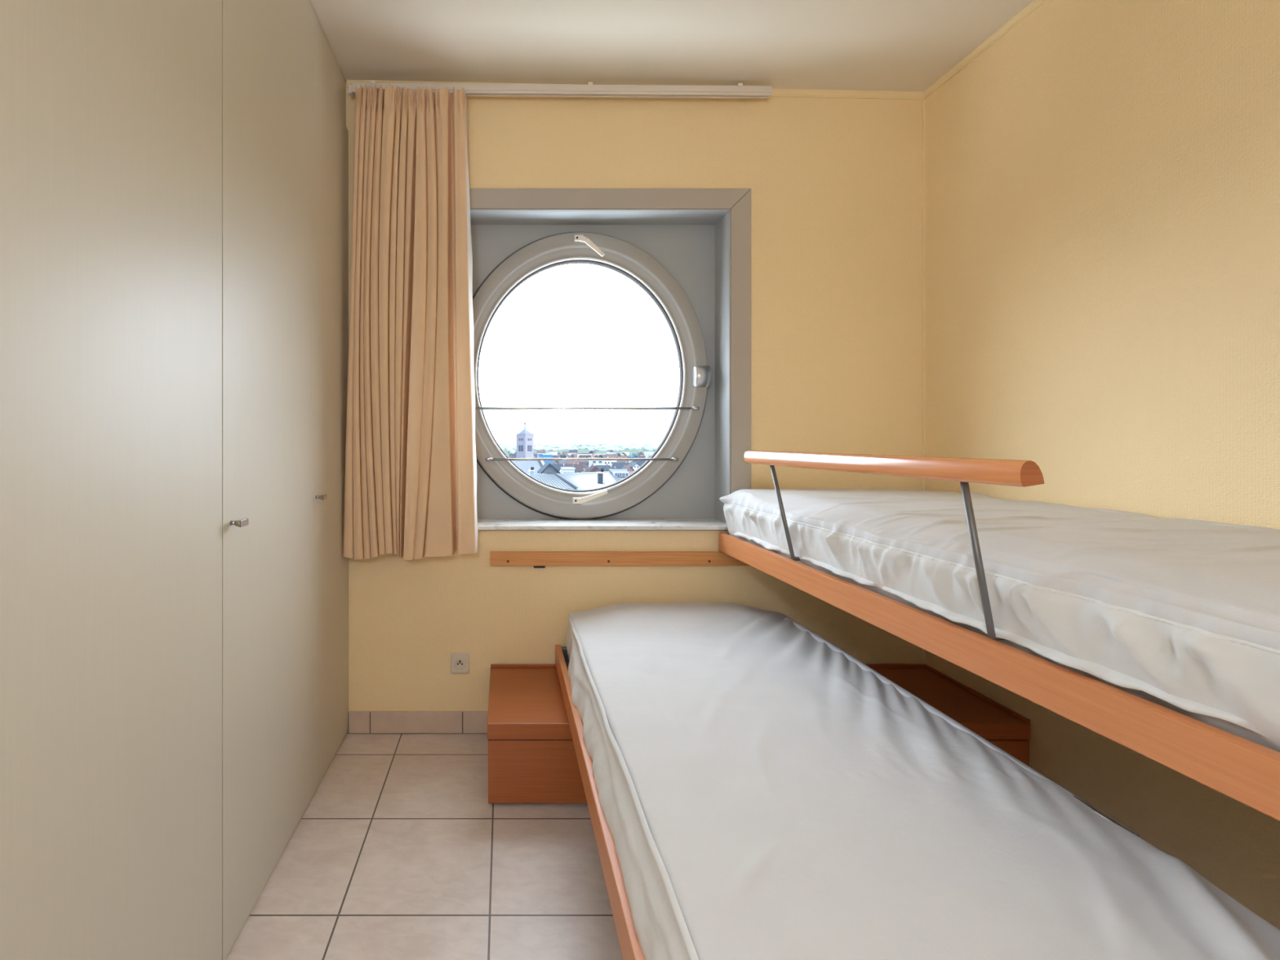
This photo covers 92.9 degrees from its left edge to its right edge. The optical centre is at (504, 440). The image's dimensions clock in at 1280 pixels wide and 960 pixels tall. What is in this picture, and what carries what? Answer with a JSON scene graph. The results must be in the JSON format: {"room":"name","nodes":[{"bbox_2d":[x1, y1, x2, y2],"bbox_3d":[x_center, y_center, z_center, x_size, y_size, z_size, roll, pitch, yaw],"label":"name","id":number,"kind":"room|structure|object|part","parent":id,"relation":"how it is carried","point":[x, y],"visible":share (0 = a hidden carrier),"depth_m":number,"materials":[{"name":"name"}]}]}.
{"room":"bunk bedroom","nodes":[
{"label":"bunk bedroom","id":0,"kind":"room"},
{"bbox_2d":[225,733,622,959],"bbox_3d":[0.226,1.240,0.600,3.132,0.120,4.000,0,0,0],"label":"floor","id":1,"kind":"structure","parent":0,"point":[400,851],"depth_m":1.62,"materials":[{"name":"beige tile"}]},
{"bbox_2d":[0,0,348,959],"bbox_3d":[-0.915,-0.129,0.594,0.641,2.618,3.587,0,0,0],"label":"wardrobe","id":2,"kind":"object","parent":1,"relation":"on","point":[174,174],"visible":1,"depth_m":1.09,"materials":[{"name":"beige laminate"}]},
{"bbox_3d":[-0.636,-0.039,1.012,0.020,2.406,0.612,0,0,0],"label":"door","id":3,"kind":"part","parent":2,"relation":"part of","materials":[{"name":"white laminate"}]},
{"bbox_3d":[-0.611,0.190,1.361,0.032,0.016,0.041,0,0,0],"label":"knob","id":4,"kind":"part","parent":2,"relation":"part of","materials":[{"name":"silver metal"}]},
{"bbox_3d":[-0.636,-0.039,1.628,0.020,2.406,0.614,0,0,0],"label":"door","id":5,"kind":"part","parent":2,"relation":"part of","materials":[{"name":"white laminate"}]},
{"bbox_3d":[-0.642,-1.342,0.594,0.012,0.191,3.587,0,0,0],"label":"filler panel","id":6,"kind":"part","parent":2,"relation":"part of","materials":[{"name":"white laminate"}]},
{"bbox_3d":[-0.611,0.190,1.976,0.032,0.016,0.041,0,0,0],"label":"knob","id":7,"kind":"part","parent":2,"relation":"part of","materials":[{"name":"silver metal"}]},
{"bbox_3d":[-0.636,-0.039,2.161,0.020,2.406,0.450,0,0,0],"label":"door","id":8,"kind":"part","parent":2,"relation":"part of","materials":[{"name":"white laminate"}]},
{"bbox_2d":[555,644,644,959],"bbox_3d":[0.660,0.998,1.333,0.910,0.365,2.066,0,0,0],"label":"bed","id":9,"kind":"object","parent":1,"relation":"on","point":[629,944],"visible":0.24,"depth_m":1.25,"materials":[{"name":"brown wood"}]},
{"bbox_2d":[566,602,1279,959],"bbox_3d":[0.654,0.755,1.343,0.886,0.232,2.026,0,0,0],"label":"mattress","id":10,"kind":"object","parent":9,"relation":"on","point":[766,792],"visible":1,"depth_m":1.05,"materials":[{"name":"white fabric"}]},
{"bbox_2d":[487,663,1030,803],"bbox_3d":[0.817,1.038,2.139,1.742,0.283,0.476,0,0,0],"label":"storage box","id":11,"kind":"object","parent":1,"relation":"on","point":[532,758],"visible":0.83,"depth_m":1.91,"materials":[{"name":"orange wood"}]},
{"bbox_3d":[0.817,0.934,2.139,1.742,0.053,0.476,0,0,0],"label":"lid","id":12,"kind":"part","parent":11,"relation":"part of","materials":[{"name":"orange wood"}]},
{"bbox_2d":[345,81,922,733],"bbox_3d":[0.226,-0.270,2.495,3.132,2.900,0.210,0,0,0],"label":"wall","id":13,"kind":"structure","parent":0,"point":[835,184],"depth_m":2.39,"materials":[{"name":"yellow paint"}]},
{"bbox_2d":[348,711,488,733],"bbox_3d":[0.532,1.135,2.385,2.317,0.089,0.010,0,0,0],"label":"baseboard","id":14,"kind":"structure","parent":13,"relation":"attached to","point":[359,722],"depth_m":2.38,"materials":[{"name":"beige tile"}]},
{"bbox_2d":[450,653,469,673],"bbox_3d":[-0.177,0.898,2.382,0.074,0.083,0.015,0,0,0],"label":"wall socket","id":15,"kind":"object","parent":13,"relation":"attached to","point":[460,662],"visible":1,"depth_m":2.38,"materials":[{"name":"beige plastic"}]},
{"bbox_2d":[348,80,772,98],"bbox_3d":[0.219,-1.379,2.354,1.660,0.054,0.070,0,0,0],"label":"rail","id":16,"kind":"object","parent":13,"relation":"attached to","point":[739,91],"visible":0.88,"depth_m":2.32,"materials":[{"name":"white metal"}]},
{"bbox_2d":[343,83,478,559],"bbox_3d":[-0.359,-0.457,2.309,0.517,1.829,0.107,0,0,0],"label":"curtain","id":17,"kind":"object","parent":16,"relation":"hanging from","point":[411,460],"visible":1,"depth_m":2.27,"materials":[{"name":"beige fabric"}]},
{"bbox_2d":[456,188,751,529],"bbox_3d":[0.329,-0.315,2.476,1.326,1.390,0.248,0,0,0],"label":"window","id":18,"kind":"structure","parent":13,"relation":"in","point":[689,250],"depth_m":2.52,"materials":[{"name":"grey paint"}]},
{"bbox_3d":[0.326,-0.275,2.552,1.087,1.224,0.076,0,0,0],"label":"round frame","id":19,"kind":"part","parent":18,"relation":"part of","materials":[{"name":"grey paint"}]},
{"bbox_3d":[0.329,0.349,2.455,1.184,0.018,0.207,0,0,0],"label":"sill","id":20,"kind":"part","parent":18,"relation":"part of","materials":[{"name":"grey stone"}]},
{"bbox_2d":[489,551,749,568],"bbox_3d":[0.802,0.479,2.377,1.716,0.062,0.023,0,0,0],"label":"batten","id":21,"kind":"object","parent":13,"relation":"attached to","point":[536,559],"visible":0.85,"depth_m":2.37,"materials":[{"name":"brown wood"}]},
{"bbox_2d":[346,80,923,99],"bbox_3d":[0.531,-1.406,2.382,2.322,0.072,0.016,0,0,0],"label":"trim","id":22,"kind":"structure","parent":13,"relation":"attached to","point":[776,92],"depth_m":2.38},
{"bbox_2d":[309,0,1032,91],"bbox_3d":[0.226,-1.556,0.600,3.132,0.328,4.000,0,0,0],"label":"ceiling","id":23,"kind":"structure","parent":0,"point":[861,45],"depth_m":2.10,"materials":[{"name":"beige paint"}]},
{"bbox_2d":[924,0,1279,929],"bbox_3d":[1.752,-0.270,0.495,0.120,2.900,3.790,0,0,0],"label":"wall","id":24,"kind":"structure","parent":0,"point":[1102,180],"depth_m":1.62,"materials":[{"name":"yellow paint"}]},
{"bbox_2d":[922,0,1046,99],"bbox_3d":[1.684,-1.382,0.544,0.016,0.024,3.688,0,0,0],"label":"trim","id":25,"kind":"structure","parent":24,"relation":"attached to","point":[1033,5],"depth_m":2.08,"materials":[{"name":"beige paint"}]},
{"bbox_2d":[718,449,1279,821],"bbox_3d":[1.238,0.237,1.348,0.897,0.408,2.036,0,0,0],"label":"bunk","id":26,"kind":"object","parent":24,"relation":"attached to","point":[1245,771],"visible":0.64,"depth_m":1.02,"materials":[{"name":"brown wood"}]},
{"bbox_3d":[0.871,0.217,1.808,0.123,0.302,0.016,0,0,0],"label":"support rod","id":27,"kind":"part","parent":26,"relation":"part of","materials":[{"name":"grey metal"}]},
{"bbox_3d":[0.829,0.054,1.454,0.039,0.043,1.000,0,0,-2],"label":"handrail","id":28,"kind":"part","parent":26,"relation":"part of","materials":[{"name":"brown wood"}]},
{"bbox_3d":[0.894,0.218,1.091,0.109,0.302,0.016,0,0,0],"label":"support rod","id":29,"kind":"part","parent":26,"relation":"part of","materials":[{"name":"grey metal"}]},
{"bbox_2d":[719,488,1279,752],"bbox_3d":[1.267,0.295,1.355,0.839,0.230,1.990,0,0,0],"label":"mattress","id":30,"kind":"object","parent":26,"relation":"on","point":[1181,615],"visible":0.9,"depth_m":1.03,"materials":[{"name":"white fabric"}]},
{"label":"outside","id":31,"kind":"structure","parent":0,"visible":0},
{"bbox_2d":[502,445,654,472],"bbox_3d":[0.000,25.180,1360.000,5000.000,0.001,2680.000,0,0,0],"label":"ground","id":32,"kind":"structure","parent":31,"point":[580,451],"depth_m":1262.17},
{"bbox_2d":[506,447,515,457],"bbox_3d":[8.312,16.883,698.672,9.959,16.594,9.187,0,0,0],"label":"tree","id":33,"kind":"object","parent":32,"relation":"on","point":[511,451],"visible":1,"depth_m":696.18,"materials":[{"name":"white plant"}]},
{"bbox_2d":[515,421,533,457],"bbox_3d":[10.752,7.864,304.300,9.219,34.632,9.030,0,0,0],"label":"tower","id":34,"kind":"structure","parent":32,"relation":"on","point":[525,439],"depth_m":302.44,"materials":[{"name":"stone"}]},
{"bbox_2d":[511,460,544,473],"bbox_3d":[-4.005,15.857,214.850,43.083,18.645,38.300,0,0,0],"label":"church hall","id":35,"kind":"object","parent":32,"relation":"on","point":[524,465],"visible":0.02,"depth_m":210.67,"materials":[{"name":"grey stone"}]},
{"bbox_2d":[536,453,543,457],"bbox_3d":[21.611,16.565,351.000,3.895,17.229,12.600,0,0,0],"label":"office block","id":36,"kind":"object","parent":32,"relation":"on","point":[539,455],"visible":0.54,"depth_m":344.97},
{"bbox_2d":[536,449,545,453],"bbox_3d":[55.400,19.733,891.204,13.073,10.894,9.961,0,0,4],"label":"house","id":37,"kind":"structure","parent":32,"relation":"on","point":[537,451],"depth_m":888.26,"materials":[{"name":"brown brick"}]},
{"bbox_2d":[542,453,552,465],"bbox_3d":[24.565,16.567,337.000,5.235,17.226,14.600,0,0,0],"label":"office block","id":38,"kind":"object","parent":32,"relation":"on","point":[544,455],"visible":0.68,"depth_m":329.98,"materials":[{"name":"blue"}]},
{"bbox_2d":[537,461,560,473],"bbox_3d":[14.000,16.035,184.000,6.600,18.290,13.000,0,0,0],"label":"house","id":39,"kind":"structure","parent":32,"relation":"on","point":[547,467],"depth_m":178.01,"materials":[{"name":"grey stone"}]},
{"bbox_2d":[546,452,557,455],"bbox_3d":[62.704,20.359,769.376,10.184,9.642,10.184,0,0,-27],"label":"house","id":40,"kind":"structure","parent":32,"relation":"on","point":[553,453],"depth_m":765.73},
{"bbox_2d":[552,462,564,471],"bbox_3d":[36.287,20.342,404.453,8.601,9.677,8.601,0,0,29],"label":"house","id":41,"kind":"structure","parent":32,"relation":"on","point":[557,466],"depth_m":402.53,"materials":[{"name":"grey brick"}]},
{"bbox_2d":[556,457,567,465],"bbox_3d":[47.385,19.373,470.628,9.334,11.614,9.334,0,0,-8],"label":"house","id":42,"kind":"structure","parent":32,"relation":"on","point":[563,462],"depth_m":467.40,"materials":[{"name":"grey stone"}]},
{"bbox_2d":[560,453,571,457],"bbox_3d":[59.993,19.102,572.946,10.237,12.156,12.369,0,0,24],"label":"house","id":43,"kind":"structure","parent":32,"relation":"on","point":[566,455],"depth_m":568.07,"materials":[{"name":"brick"}]},
{"bbox_2d":[560,466,575,473],"bbox_3d":[27.388,18.520,254.500,5.375,13.320,9.600,0,0,0],"label":"warehouse","id":44,"kind":"structure","parent":32,"relation":"on","point":[564,469],"depth_m":250.00,"materials":[{"name":"white"}]},
{"bbox_2d":[560,464,577,472],"bbox_3d":[38.791,19.997,354.539,9.214,10.366,9.214,0,0,-1],"label":"house","id":45,"kind":"structure","parent":32,"relation":"on","point":[573,466],"depth_m":354.19,"materials":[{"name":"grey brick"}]},
{"bbox_2d":[566,460,578,463],"bbox_3d":[51.575,19.725,446.304,8.852,10.910,9.881,0,0,0],"label":"house","id":46,"kind":"structure","parent":32,"relation":"on","point":[567,461],"depth_m":445.12,"materials":[{"name":"red ceramic"}]},
{"bbox_2d":[564,462,582,472],"bbox_3d":[43.561,19.636,373.457,11.301,11.088,10.235,0,0,2],"label":"house","id":47,"kind":"structure","parent":32,"relation":"on","point":[580,468],"depth_m":372.10,"materials":[{"name":"brick"}]},
{"bbox_2d":[568,449,577,453],"bbox_3d":[103.274,19.340,884.310,11.886,11.681,9.837,0,0,-2],"label":"house","id":48,"kind":"structure","parent":32,"relation":"on","point":[570,451],"depth_m":881.78,"materials":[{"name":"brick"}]},
{"bbox_2d":[570,453,577,457],"bbox_3d":[83.118,20.111,690.119,9.358,10.138,9.358,0,0,-31],"label":"house","id":49,"kind":"structure","parent":32,"relation":"on","point":[573,455],"depth_m":687.07,"materials":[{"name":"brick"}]},
{"bbox_2d":[527,471,621,489],"bbox_3d":[6.064,14.604,61.065,14.861,21.151,30.130,0,0,0],"label":"metal roof","id":50,"kind":"structure","parent":32,"relation":"on","point":[583,481],"depth_m":65.30,"materials":[{"name":"grey metal"}]},
{"bbox_2d":[528,466,534,477],"bbox_3d":[3.061,4.091,66.105,0.678,2.214,0.731,0,0,0],"label":"chimney","id":51,"kind":"object","parent":50,"relation":"on","point":[531,472],"visible":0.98,"depth_m":66.00,"materials":[{"name":"white"}]},
{"bbox_2d":[596,467,605,484],"bbox_3d":[9.859,3.974,60.156,0.840,2.287,0.832,0,0,0],"label":"chimney","id":52,"kind":"object","parent":50,"relation":"on","point":[600,474],"visible":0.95,"depth_m":60.01,"materials":[{"name":"stone"}]},
{"bbox_2d":[497,443,658,451],"bbox_3d":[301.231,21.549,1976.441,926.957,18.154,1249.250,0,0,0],"label":"tree line","id":53,"kind":"object","parent":32,"relation":"on","point":[603,446],"visible":0.58,"depth_m":1720.55,"materials":[{"name":"green plant"}]},
{"bbox_2d":[577,453,588,457],"bbox_3d":[85.573,19.819,646.000,10.667,10.723,12.600,0,0,0],"label":"apartment block","id":54,"kind":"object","parent":32,"relation":"on","point":[578,454],"visible":0.29,"depth_m":639.95,"materials":[{"name":"stone"}]},
{"bbox_2d":[578,460,588,468],"bbox_3d":[69.311,20.446,529.180,11.362,9.468,8.656,0,0,16],"label":"house","id":55,"kind":"structure","parent":32,"relation":"on","point":[583,462],"depth_m":524.87,"materials":[{"name":"brown brick"}]},
{"bbox_2d":[579,453,591,457],"bbox_3d":[81.060,19.602,589.765,11.370,11.156,10.297,0,0,17],"label":"house","id":56,"kind":"structure","parent":32,"relation":"on","point":[580,455],"depth_m":588.68,"materials":[{"name":"brick"}]},
{"bbox_2d":[585,461,588,471],"bbox_3d":[70.903,20.046,485.232,9.127,10.268,9.127,0,0,5],"label":"house","id":57,"kind":"structure","parent":32,"relation":"on","point":[587,463],"depth_m":481.29,"materials":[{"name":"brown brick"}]},
{"bbox_2d":[584,463,599,472],"bbox_3d":[48.675,19.064,322.172,10.391,12.231,9.309,0,0,-5],"label":"house","id":58,"kind":"structure","parent":32,"relation":"on","point":[592,468],"depth_m":318.81,"materials":[{"name":"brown brick"}]},
{"bbox_2d":[588,449,595,457],"bbox_3d":[131.864,20.061,884.676,8.621,10.238,10.417,0,0,32],"label":"house","id":59,"kind":"structure","parent":32,"relation":"on","point":[593,452],"depth_m":880.49,"materials":[{"name":"brick"}]},
{"bbox_2d":[588,460,603,467],"bbox_3d":[62.921,18.812,406.000,8.690,12.736,12.600,0,0,0],"label":"apartment block","id":60,"kind":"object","parent":32,"relation":"on","point":[590,462],"visible":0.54,"depth_m":399.98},
{"bbox_2d":[595,463,611,470],"bbox_3d":[61.288,19.943,367.686,9.310,10.473,9.310,0,0,-4],"label":"house","id":61,"kind":"structure","parent":32,"relation":"on","point":[605,467],"depth_m":366.42,"materials":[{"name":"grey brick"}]},
{"bbox_2d":[603,460,616,466],"bbox_3d":[75.270,19.466,426.000,9.566,11.428,12.600,0,0,0],"label":"apartment block","id":62,"kind":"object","parent":32,"relation":"on","point":[605,462],"visible":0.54,"depth_m":420.00,"materials":[{"name":"grey stone"}]},
{"bbox_2d":[604,453,617,457],"bbox_3d":[114.307,19.640,632.297,13.295,11.079,10.129,0,0,0],"label":"house","id":63,"kind":"structure","parent":32,"relation":"on","point":[609,455],"depth_m":629.87,"materials":[{"name":"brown brick"}]},
{"bbox_2d":[605,469,629,479],"bbox_3d":[25.583,15.897,133.920,4.654,18.566,14.160,0,0,0],"label":"townhouse","id":64,"kind":"structure","parent":32,"relation":"on","point":[620,473],"depth_m":129.76,"materials":[{"name":"grey stone"}]},
{"bbox_2d":[610,461,629,469],"bbox_3d":[76.927,19.487,388.515,11.585,11.385,9.588,0,0,30],"label":"house","id":65,"kind":"structure","parent":32,"relation":"on","point":[620,465],"depth_m":387.01,"materials":[{"name":"brick"}]},
{"bbox_2d":[616,460,628,462],"bbox_3d":[95.788,19.853,479.911,8.644,10.654,9.649,0,0,21],"label":"house","id":66,"kind":"structure","parent":32,"relation":"on","point":[622,461],"depth_m":478.13,"materials":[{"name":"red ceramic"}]},
{"bbox_2d":[619,454,630,462],"bbox_3d":[116.499,19.508,571.999,9.203,11.343,10.273,0,0,6],"label":"house","id":67,"kind":"structure","parent":32,"relation":"on","point":[620,456],"depth_m":570.57,"materials":[{"name":"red ceramic"}]},
{"bbox_2d":[621,464,635,474],"bbox_3d":[55.579,18.287,266.000,3.191,13.786,13.000,0,0,0],"label":"house","id":68,"kind":"structure","parent":32,"relation":"on","point":[629,468],"depth_m":260.30,"materials":[{"name":"brick"}]},
{"bbox_2d":[627,461,640,471],"bbox_3d":[67.247,18.280,306.000,5.382,13.800,13.000,0,0,0],"label":"house","id":69,"kind":"structure","parent":32,"relation":"on","point":[634,465],"depth_m":300.01,"materials":[{"name":"grey stone"}]},
{"bbox_2d":[631,453,638,457],"bbox_3d":[114.670,18.202,519.896,5.658,13.956,7.142,0,0,0],"label":"tree","id":70,"kind":"object","parent":32,"relation":"on","point":[634,455],"visible":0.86,"depth_m":517.36,"materials":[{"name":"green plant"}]},
{"bbox_2d":[632,460,646,465],"bbox_3d":[95.636,19.316,416.615,10.425,11.728,10.424,0,0,26],"label":"house","id":71,"kind":"structure","parent":32,"relation":"on","point":[639,462],"depth_m":415.25,"materials":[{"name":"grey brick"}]},
{"bbox_2d":[637,454,645,457],"bbox_3d":[133.332,19.802,582.509,10.944,10.756,9.057,0,0,15],"label":"house","id":72,"kind":"structure","parent":32,"relation":"on","point":[642,455],"depth_m":580.83,"materials":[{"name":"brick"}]}
]}

